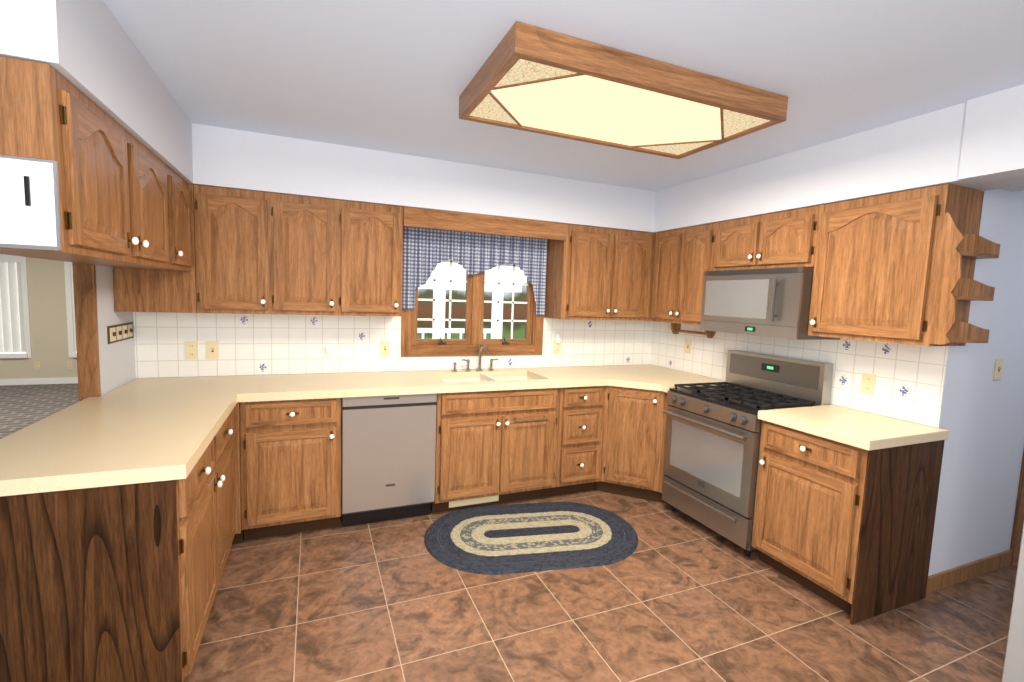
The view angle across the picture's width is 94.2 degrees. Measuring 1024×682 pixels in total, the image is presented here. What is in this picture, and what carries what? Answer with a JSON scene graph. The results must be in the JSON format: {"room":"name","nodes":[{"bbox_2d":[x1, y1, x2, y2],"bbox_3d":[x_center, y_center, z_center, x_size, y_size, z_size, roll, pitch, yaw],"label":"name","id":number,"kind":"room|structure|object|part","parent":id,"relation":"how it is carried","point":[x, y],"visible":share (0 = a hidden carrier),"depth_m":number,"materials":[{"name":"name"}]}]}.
{"room":"kitchen","nodes":[
{"label":"kitchen","id":0,"kind":"room"},
{"bbox_2d":[0,257,77,378],"bbox_3d":[-7.232,-0.597,6.914,5.900,2.480,0.120,0,6,-23],"label":"wall","id":1,"kind":"structure","parent":0,"point":[47,312],"depth_m":7.01,"materials":[{"name":"beige paint"}]},
{"bbox_2d":[0,254,31,357],"bbox_3d":[-7.695,-0.497,6.685,1.390,1.490,0.115,0,6,-23],"label":"window","id":2,"kind":"structure","parent":1,"relation":"in","point":[15,335],"depth_m":6.89,"materials":[{"name":"white paint"}]},
{"bbox_2d":[34,362,40,369],"bbox_3d":[-7.020,0.365,7.034,0.072,0.118,0.008,0,6,-23],"label":"outlet","id":3,"kind":"object","parent":1,"relation":"attached to","point":[37,365],"visible":1,"depth_m":7.03,"materials":[{"name":"beige plastic"}]},
{"bbox_2d":[0,377,77,385],"bbox_3d":[-7.290,0.600,6.943,5.810,0.090,0.014,0,6,-23],"label":"baseboard","id":4,"kind":"structure","parent":1,"relation":"attached to","point":[35,381],"depth_m":7.05,"materials":[{"name":"white paint"}]},
{"bbox_2d":[64,261,76,356],"bbox_3d":[-6.172,-0.501,7.321,1.050,1.490,0.115,0,6,-23],"label":"window","id":5,"kind":"structure","parent":1,"relation":"in","point":[69,309],"depth_m":7.12,"materials":[{"name":"white paint"}]},
{"bbox_2d":[67,361,73,368],"bbox_3d":[-6.670,0.364,7.181,0.072,0.118,0.008,0,6,-23],"label":"outlet","id":6,"kind":"object","parent":1,"relation":"attached to","point":[70,364],"visible":1,"depth_m":7.18,"materials":[{"name":"beige plastic"}]},
{"bbox_2d":[95,265,135,395],"bbox_3d":[-1.206,0.249,0.037,0.085,2.480,6.500,0,6,-23],"label":"wall","id":7,"kind":"structure","parent":0,"point":[117,364],"depth_m":2.68,"materials":[{"name":"white paint"}]},
{"bbox_2d":[72,262,100,401],"bbox_3d":[-2.236,0.158,2.513,0.087,2.137,0.024,0,6,-23],"label":"trim","id":8,"kind":"structure","parent":7,"relation":"attached to","point":[86,321],"depth_m":2.48,"materials":[{"name":"brown wood"}]},
{"bbox_2d":[107,322,133,343],"bbox_3d":[-2.317,-0.051,2.830,0.018,0.100,0.400,0,6,-23],"label":"switch plate","id":9,"kind":"object","parent":7,"relation":"attached to","point":[119,332],"visible":1,"depth_m":2.79,"materials":[{"name":"beige plastic"}]},
{"bbox_2d":[136,321,653,378],"bbox_3d":[0.903,-0.084,4.489,7.560,2.480,0.120,0,6,-23],"label":"wall","id":10,"kind":"structure","parent":0,"point":[388,371],"depth_m":3.67,"materials":[{"name":"white paint"}]},
{"bbox_2d":[113,184,192,312],"bbox_3d":[-2.148,-0.564,2.920,0.398,0.762,0.318,0,6,-23],"label":"upper cabinet","id":11,"kind":"object","parent":10,"relation":"attached to","point":[135,290],"depth_m":2.79,"materials":[{"name":"brown wood"}]},
{"bbox_2d":[189,184,284,313],"bbox_3d":[-1.740,-0.565,3.084,0.477,0.762,0.330,0,6,-23],"label":"upper cabinet","id":12,"kind":"object","parent":10,"relation":"attached to","point":[255,252],"depth_m":2.93,"materials":[{"name":"brown wood"}]},
{"bbox_2d":[285,194,352,315],"bbox_3d":[-1.399,-0.565,3.227,0.546,0.762,0.330,0,6,-23],"label":"upper cabinet","id":13,"kind":"object","parent":10,"relation":"attached to","point":[318,231],"depth_m":3.11,"materials":[{"name":"brown wood"}]},
{"bbox_2d":[353,201,402,316],"bbox_3d":[-1.051,-0.566,3.372,0.493,0.762,0.330,0,6,-23],"label":"upper cabinet","id":14,"kind":"object","parent":10,"relation":"attached to","point":[377,228],"depth_m":3.25,"materials":[{"name":"brown wood"}]},
{"bbox_2d":[133,312,652,377],"bbox_3d":[-0.527,0.015,3.832,4.093,0.439,0.006,0,6,-23],"label":"backsplash","id":15,"kind":"structure","parent":10,"relation":"attached to","point":[258,344],"depth_m":3.46,"materials":[{"name":"white tile"}]},
{"bbox_2d":[185,341,197,358],"bbox_3d":[-2.129,0.061,3.159,0.072,0.118,0.008,0,6,-23],"label":"electrical outlet","id":16,"kind":"object","parent":15,"relation":"attached to","point":[191,349],"visible":1,"depth_m":3.16,"materials":[{"name":"beige plastic"}]},
{"bbox_2d":[206,341,218,358],"bbox_3d":[-2.017,0.061,3.202,0.072,0.118,0.016,0,6,-23],"label":"switch plate","id":17,"kind":"object","parent":15,"relation":"attached to","point":[212,349],"visible":1,"depth_m":3.20,"materials":[{"name":"beige plastic"}]},
{"bbox_2d":[325,346,330,352],"bbox_3d":[-1.342,0.060,3.477,0.040,0.050,0.030,0,6,-23],"label":"outlet","id":18,"kind":"object","parent":15,"relation":"attached to","point":[327,349],"visible":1,"depth_m":3.47,"materials":[{"name":"white paint"}]},
{"bbox_2d":[380,341,389,355],"bbox_3d":[-0.969,0.058,3.640,0.072,0.118,0.016,0,6,-23],"label":"switch plate","id":19,"kind":"object","parent":15,"relation":"attached to","point":[384,348],"visible":1,"depth_m":3.64,"materials":[{"name":"beige plastic"}]},
{"bbox_2d":[553,332,560,353],"bbox_3d":[0.406,0.018,4.199,0.072,0.193,0.038,0,6,-23],"label":"electrical outlet","id":20,"kind":"object","parent":15,"relation":"attached to","point":[556,348],"depth_m":4.21,"materials":[{"name":"beige plastic"}]},
{"bbox_3d":[0.408,-0.030,4.190,0.040,0.094,0.031,0,6,-23],"label":"back electrical outlet with nightlight","id":21,"kind":"part","parent":20,"relation":"part of","materials":[{"name":"white plastic"}]},
{"bbox_2d":[401,259,543,356],"bbox_3d":[-0.305,-0.408,3.937,1.218,1.050,0.133,0,6,-23],"label":"kitchen window","id":22,"kind":"structure","parent":10,"relation":"in","point":[531,343],"depth_m":3.93,"materials":[{"name":"brown wood"}]},
{"bbox_2d":[402,226,547,314],"bbox_3d":[-0.278,-0.574,3.823,1.248,0.707,0.048,0,6,-23],"label":"curtain","id":23,"kind":"object","parent":22,"relation":"hanging from","point":[426,251],"visible":0.81,"depth_m":3.78,"materials":[{"name":"blue fabric"}]},
{"bbox_2d":[544,224,655,320],"bbox_3d":[0.907,-0.570,4.172,1.187,0.762,0.363,0,6,-23],"label":"upper cabinet","id":24,"kind":"object","parent":10,"relation":"attached to","point":[596,273],"visible":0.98,"depth_m":3.97,"materials":[{"name":"brown wood"}]},
{"bbox_2d":[0,383,1023,681],"bbox_3d":[-1.595,1.257,3.031,13.300,0.100,12.100,0,6,-23],"label":"floor","id":25,"kind":"structure","parent":0,"point":[677,595],"depth_m":2.31,"materials":[{"name":"tile"}]},
{"bbox_2d":[0,410,235,681],"bbox_3d":[-1.652,0.850,2.089,0.676,0.878,1.174,0,6,-23],"label":"base cabinet","id":26,"kind":"object","parent":25,"relation":"on","point":[117,583],"visible":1,"depth_m":1.58,"materials":[{"name":"brown wood"}]},
{"bbox_2d":[231,398,340,544],"bbox_3d":[-1.747,0.760,3.038,1.207,0.878,0.668,0,6,-23],"label":"base cabinet","id":27,"kind":"object","parent":25,"relation":"on","point":[287,460],"visible":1,"depth_m":2.88,"materials":[{"name":"brown wood"}]},
{"bbox_2d":[0,405,234,495],"bbox_3d":[-1.643,0.388,2.025,0.720,0.049,1.170,0,6,-23],"label":"countertop","id":28,"kind":"structure","parent":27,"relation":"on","point":[140,430],"depth_m":1.75,"materials":[{"name":"beige laminate"}]},
{"bbox_2d":[57,365,724,412],"bbox_3d":[-0.363,0.385,3.395,4.138,0.202,1.002,0,6,-23],"label":"countertop","id":29,"kind":"structure","parent":27,"relation":"on","point":[165,392],"depth_m":3.18,"materials":[{"name":"beige laminate"}]},
{"bbox_2d":[452,344,498,371],"bbox_3d":[-0.262,0.136,3.791,0.391,0.228,0.216,0,6,-23],"label":"faucet set","id":30,"kind":"object","parent":29,"relation":"on","point":[480,346],"visible":1,"depth_m":3.86,"materials":[{"name":"silver metal"}]},
{"bbox_2d":[341,393,436,526],"bbox_3d":[-0.915,0.757,3.401,0.602,0.876,0.638,0,6,-23],"label":"dishwasher","id":31,"kind":"object","parent":25,"relation":"on","point":[388,446],"visible":0.83,"depth_m":3.11,"materials":[{"name":"silver metal"}]},
{"bbox_2d":[431,388,559,512],"bbox_3d":[-0.194,0.756,3.683,0.935,0.878,0.674,0,6,-23],"label":"base cabinet","id":32,"kind":"object","parent":25,"relation":"on","point":[496,447],"visible":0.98,"depth_m":3.40,"materials":[{"name":"brown wood"}]},
{"bbox_2d":[424,502,637,574],"bbox_3d":[0.135,1.254,3.118,1.400,0.012,0.860,1,5,-12],"label":"braided rug","id":33,"kind":"object","parent":25,"relation":"on","point":[510,538],"visible":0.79,"depth_m":3.03,"materials":[{"name":"blue fabric"}]},
{"bbox_2d":[550,386,604,495],"bbox_3d":[0.423,0.754,3.945,0.400,0.878,0.668,0,6,-23],"label":"drawer stack","id":34,"kind":"object","parent":25,"relation":"on","point":[580,436],"visible":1,"depth_m":3.67,"materials":[{"name":"brown wood"}]},
{"bbox_2d":[594,386,670,505],"bbox_3d":[1.102,0.769,4.050,0.929,0.878,1.000,0,6,-23],"label":"base cabinet","id":35,"kind":"object","parent":25,"relation":"on","point":[633,439],"visible":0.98,"depth_m":3.66,"materials":[{"name":"brown wood"}]},
{"bbox_2d":[662,350,833,556],"bbox_3d":[1.538,0.700,3.263,0.698,1.190,0.758,0,6,-23],"label":"gas range","id":36,"kind":"object","parent":25,"relation":"on","point":[711,450],"visible":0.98,"depth_m":3.12,"materials":[{"name":"silver metal"}]},
{"bbox_2d":[751,420,944,624],"bbox_3d":[1.823,0.922,2.664,0.668,0.878,0.589,0,6,-23],"label":"base cabinet","id":37,"kind":"object","parent":25,"relation":"on","point":[849,529],"visible":0.98,"depth_m":2.44,"materials":[{"name":"brown wood"}]},
{"bbox_2d":[758,405,948,450],"bbox_3d":[1.849,0.458,2.619,0.653,0.050,0.607,0,6,-23],"label":"countertop","id":38,"kind":"structure","parent":37,"relation":"on","point":[858,429],"depth_m":2.49,"materials":[{"name":"beige laminate"}]},
{"bbox_2d":[103,0,1023,190],"bbox_3d":[-1.504,-1.310,2.796,13.300,0.100,12.100,0,6,-23],"label":"ceiling","id":39,"kind":"structure","parent":0,"point":[394,76],"depth_m":1.89,"materials":[{"name":"white paint"}]},
{"bbox_2d":[0,0,193,184],"bbox_3d":[-1.815,-1.037,2.123,0.405,0.343,1.950,0,6,-23],"label":"soffit","id":40,"kind":"structure","parent":39,"relation":"attached to","point":[89,50],"depth_m":1.61,"materials":[{"name":"white paint"}]},
{"bbox_2d":[0,56,191,270],"bbox_3d":[-1.723,-0.592,2.033,0.363,0.514,1.603,0,6,-23],"label":"upper cabinet","id":41,"kind":"object","parent":40,"relation":"hanging from","point":[125,198],"visible":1,"depth_m":1.57,"materials":[{"name":"brown wood"}]},
{"bbox_2d":[0,155,61,250],"bbox_3d":[-1.432,-0.383,1.291,0.308,0.250,0.022,0,6,-23],"label":"whiteboard","id":42,"kind":"object","parent":41,"relation":"attached to","point":[29,206],"visible":1,"depth_m":1.33,"materials":[{"name":"white enamel"},{"name":"aluminium"},{"name":"black plastic"}]},
{"bbox_2d":[192,123,655,232],"bbox_3d":[-0.388,-1.121,3.590,3.360,0.343,0.335,0,6,-23],"label":"soffit","id":43,"kind":"structure","parent":39,"relation":"attached to","point":[238,159],"depth_m":3.26,"materials":[{"name":"white paint"}]},
{"bbox_2d":[403,206,565,240],"bbox_3d":[-0.165,-0.866,3.542,1.270,0.135,0.021,0,6,-23],"label":"valance board","id":44,"kind":"object","parent":43,"relation":"attached to","point":[416,217],"visible":0.98,"depth_m":3.51,"materials":[{"name":"brown wood"}]},
{"bbox_2d":[459,21,787,158],"bbox_3d":[0.496,-1.081,2.208,1.335,0.103,0.690,0,6,-23],"label":"ceiling light fixture","id":45,"kind":"object","parent":39,"relation":"attached to","point":[531,78],"visible":1,"depth_m":2.04,"materials":[{"name":"brown wood"}]},
{"bbox_2d":[652,102,996,232],"bbox_3d":[1.722,-1.022,3.332,0.335,0.343,2.450,0,6,-23],"label":"soffit","id":46,"kind":"structure","parent":39,"relation":"attached to","point":[921,151],"depth_m":2.68,"materials":[{"name":"white paint"}]},
{"bbox_2d":[655,365,910,421],"bbox_3d":[1.848,0.029,3.627,0.120,2.480,2.210,0,6,-23],"label":"wall","id":47,"kind":"structure","parent":0,"point":[830,404],"depth_m":2.89,"materials":[{"name":"white paint"}]},
{"bbox_2d":[650,223,716,324],"bbox_3d":[1.475,-0.523,3.882,0.363,0.762,0.672,0,6,-23],"label":"upper cabinet","id":48,"kind":"object","parent":47,"relation":"attached to","point":[683,259],"visible":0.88,"depth_m":3.79,"materials":[{"name":"brown wood"}]},
{"bbox_2d":[671,323,715,337],"bbox_3d":[1.492,-0.092,3.934,0.100,0.100,0.408,0,6,-23],"label":"paper towel holder","id":49,"kind":"object","parent":48,"relation":"attached to","point":[675,328],"visible":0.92,"depth_m":3.98,"materials":[{"name":"brown wood"}]},
{"bbox_2d":[713,205,819,270],"bbox_3d":[1.760,-0.655,3.199,0.363,0.354,0.771,0,6,-23],"label":"upper cabinet","id":50,"kind":"object","parent":47,"relation":"attached to","point":[788,238],"visible":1,"depth_m":3.07,"materials":[{"name":"brown wood"}]},
{"bbox_2d":[700,267,839,339],"bbox_3d":[1.705,-0.260,3.216,0.451,0.430,0.764,0,6,-23],"label":"over-the-range microwave","id":51,"kind":"object","parent":50,"relation":"attached to","point":[771,302],"visible":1,"depth_m":3.04,"materials":[{"name":"silver metal"}]},
{"bbox_2d":[651,321,948,426],"bbox_3d":[1.811,0.124,3.553,0.006,0.439,2.322,0,6,-23],"label":"backsplash","id":52,"kind":"structure","parent":47,"relation":"attached to","point":[909,382],"depth_m":2.90,"materials":[{"name":"white tile"}]},
{"bbox_2d":[684,339,691,353],"bbox_3d":[1.541,0.049,4.170,0.016,0.118,0.072,0,6,-23],"label":"switch plate","id":53,"kind":"object","parent":52,"relation":"attached to","point":[688,343],"visible":1,"depth_m":4.16,"materials":[{"name":"beige plastic"}]},
{"bbox_2d":[860,373,875,394],"bbox_3d":[2.110,0.254,2.818,0.008,0.118,0.072,0,6,-23],"label":"electrical outlet","id":54,"kind":"object","parent":52,"relation":"attached to","point":[868,384],"visible":1,"depth_m":2.81,"materials":[{"name":"beige plastic"}]},
{"bbox_2d":[808,184,983,345],"bbox_3d":[2.019,-0.384,2.580,0.363,0.762,0.613,0,6,-23],"label":"upper cabinet","id":55,"kind":"object","parent":47,"relation":"attached to","point":[876,264],"visible":0.98,"depth_m":2.44,"materials":[{"name":"brown wood"}]},
{"bbox_2d":[929,212,1000,344],"bbox_3d":[2.174,-0.289,2.272,0.314,0.615,0.088,0,6,-23],"label":"shelf","id":56,"kind":"object","parent":55,"relation":"attached to","point":[953,286],"visible":1,"depth_m":2.23,"materials":[{"name":"brown wood"}]},
{"bbox_2d":[914,189,1023,575],"bbox_3d":[3.763,0.140,3.170,3.300,2.480,0.120,0,6,-23],"label":"wall","id":57,"kind":"structure","parent":0,"point":[982,417],"depth_m":2.65,"materials":[{"name":"white paint"}]},
{"bbox_2d":[926,549,1012,594],"bbox_3d":[2.652,1.336,2.759,0.928,0.095,0.016,0,6,-23],"label":"baseboard","id":58,"kind":"structure","parent":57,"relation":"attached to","point":[959,574],"depth_m":2.74,"materials":[{"name":"brown wood"}]},
{"bbox_2d":[993,359,1003,379],"bbox_3d":[2.737,0.159,2.669,0.072,0.118,0.016,0,6,-23],"label":"light switch","id":59,"kind":"object","parent":57,"relation":"attached to","point":[998,368],"visible":1,"depth_m":2.67,"materials":[{"name":"beige plastic"}]},
{"bbox_2d":[1010,450,1023,564],"bbox_3d":[3.552,0.318,3.092,0.990,2.125,0.138,0,6,-23],"label":"door frame","id":60,"kind":"structure","parent":57,"relation":"attached to","point":[1017,529],"depth_m":2.92,"materials":[{"name":"brown wood"}]},
{"bbox_2d":[958,84,1023,191],"bbox_3d":[3.018,-0.704,0.367,0.472,0.343,4.050,0,6,-23],"label":"soffit","id":61,"kind":"structure","parent":0,"point":[992,151],"depth_m":2.05,"materials":[{"name":"white paint"}]},
{"bbox_2d":[1002,523,1023,681],"bbox_3d":[2.355,0.454,1.604,0.337,2.020,0.757,0,6,-23],"label":"door","id":62,"kind":"structure","parent":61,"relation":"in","point":[1013,669],"depth_m":1.93,"materials":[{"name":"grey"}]},
{"label":"outside","id":63,"kind":"structure","parent":0,"visible":0},
{"bbox_2d":[417,266,526,338],"bbox_3d":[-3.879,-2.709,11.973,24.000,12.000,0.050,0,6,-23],"label":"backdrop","id":64,"kind":"structure","parent":63,"point":[425,309],"depth_m":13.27,"materials":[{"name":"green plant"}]},
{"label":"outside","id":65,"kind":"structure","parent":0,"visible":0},
{"bbox_2d":[417,259,526,338],"bbox_3d":[-1.636,-0.402,7.139,4.000,3.050,0.800,0,6,-23],"label":"gazebo","id":66,"kind":"object","parent":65,"point":[459,273],"visible":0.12,"depth_m":7.26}
]}

